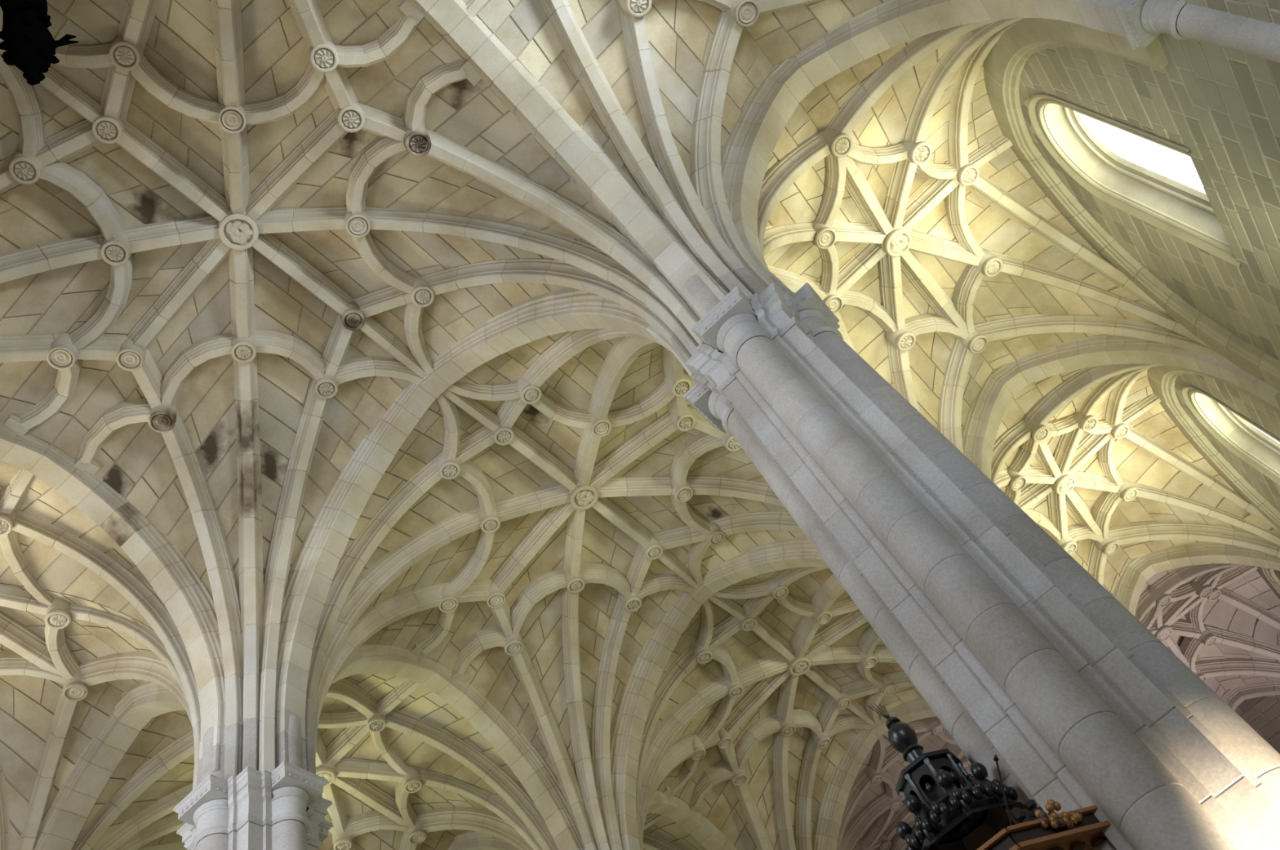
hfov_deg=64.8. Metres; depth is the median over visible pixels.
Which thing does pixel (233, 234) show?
vault
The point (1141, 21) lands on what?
column
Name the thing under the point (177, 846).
wall
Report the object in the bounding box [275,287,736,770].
arch
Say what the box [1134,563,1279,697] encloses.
vault
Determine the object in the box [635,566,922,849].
vault
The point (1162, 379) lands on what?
arch
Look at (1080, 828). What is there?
pulpit tester
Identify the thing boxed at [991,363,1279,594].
vault
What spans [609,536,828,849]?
arch
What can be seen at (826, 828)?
arch
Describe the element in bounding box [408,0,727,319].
arch
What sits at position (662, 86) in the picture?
vault
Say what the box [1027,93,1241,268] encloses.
window
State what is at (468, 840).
arch
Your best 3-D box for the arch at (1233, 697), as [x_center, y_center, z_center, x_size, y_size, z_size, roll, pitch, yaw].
[19.664,9.845,30.240,6.428,5.436,0.787,-43,-55,9]
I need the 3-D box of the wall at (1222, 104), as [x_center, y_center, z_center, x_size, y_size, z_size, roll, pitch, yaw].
[12.531,1.039,15.075,0.056,19.050,35.838,-43,-55,9]
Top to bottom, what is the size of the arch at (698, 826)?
5.668 m
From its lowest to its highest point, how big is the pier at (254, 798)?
15.752 m
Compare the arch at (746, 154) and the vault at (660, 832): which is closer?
the arch at (746, 154)
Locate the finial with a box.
[866,703,1026,849]
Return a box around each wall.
[138,842,186,849]
[1019,0,1279,580]
[1235,694,1279,753]
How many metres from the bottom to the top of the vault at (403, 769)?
6.214 m
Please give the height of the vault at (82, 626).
6.211 m
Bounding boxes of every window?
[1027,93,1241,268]
[1181,385,1279,484]
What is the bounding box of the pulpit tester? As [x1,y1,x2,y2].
[976,754,1111,849]
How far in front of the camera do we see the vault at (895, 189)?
19.99 m
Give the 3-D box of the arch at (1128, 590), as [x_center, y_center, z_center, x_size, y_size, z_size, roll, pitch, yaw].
[14.213,5.031,25.203,6.426,5.423,0.787,-43,-55,9]
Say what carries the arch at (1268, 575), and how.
attached to the wall at (1222, 104)
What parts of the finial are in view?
knob, arched panel, knob, finial stem, knob, arched panel, knob, arched panel, knob, arched panel, knob, arched panel, arched panel, knob, knob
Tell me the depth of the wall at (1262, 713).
31.42 m
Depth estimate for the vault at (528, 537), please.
21.69 m
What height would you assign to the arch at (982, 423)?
5.436 m
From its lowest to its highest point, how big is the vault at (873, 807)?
7.039 m
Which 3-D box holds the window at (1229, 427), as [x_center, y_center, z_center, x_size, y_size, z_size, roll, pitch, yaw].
[13.603,0.344,21.787,0.625,4.351,2.660,-43,-55,9]
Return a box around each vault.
[0,0,745,780]
[0,459,224,849]
[71,672,558,849]
[278,328,805,849]
[463,0,888,339]
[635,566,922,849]
[642,813,706,849]
[756,17,1225,453]
[836,715,974,849]
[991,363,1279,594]
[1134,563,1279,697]
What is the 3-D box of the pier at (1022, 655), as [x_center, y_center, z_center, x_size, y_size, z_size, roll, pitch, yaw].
[2.974,1.418,9.736,2.194,15.752,2.194,-43,-55,9]
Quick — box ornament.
[0,0,78,85]
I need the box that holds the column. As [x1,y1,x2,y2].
[1112,0,1279,62]
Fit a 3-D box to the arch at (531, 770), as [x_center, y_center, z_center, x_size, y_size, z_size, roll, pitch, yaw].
[-3.904,6.593,20.003,0.726,5.670,8.333,-43,-55,9]
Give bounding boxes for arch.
[0,6,3,31]
[0,421,226,786]
[33,680,244,849]
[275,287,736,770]
[331,644,584,849]
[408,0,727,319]
[448,830,519,849]
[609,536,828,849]
[647,791,737,849]
[720,0,1125,337]
[811,696,936,849]
[961,333,1279,479]
[982,17,1279,391]
[1111,541,1279,616]
[1146,365,1279,530]
[1221,679,1279,711]
[1256,566,1279,599]
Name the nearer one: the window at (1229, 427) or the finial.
the finial
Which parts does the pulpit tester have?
gilt moulding, iron rod, moulding, gilt moulding, pierced panel, moulding, pierced panel, pierced panel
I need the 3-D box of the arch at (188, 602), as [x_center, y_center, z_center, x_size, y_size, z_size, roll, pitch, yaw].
[-9.354,1.772,14.972,0.728,5.672,8.332,-43,-55,9]
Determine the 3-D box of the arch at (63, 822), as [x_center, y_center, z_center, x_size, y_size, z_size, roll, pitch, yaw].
[-9.033,6.714,17.669,6.429,5.438,0.788,-43,-55,9]
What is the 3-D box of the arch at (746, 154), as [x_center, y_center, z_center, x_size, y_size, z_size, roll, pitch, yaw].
[3.314,-4.609,15.139,6.431,5.427,0.788,-43,-55,9]
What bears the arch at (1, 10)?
attached to the wall
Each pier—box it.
[173,714,333,849]
[678,271,1279,849]
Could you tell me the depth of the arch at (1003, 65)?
18.29 m
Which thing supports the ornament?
hanging from the arch at (1, 10)

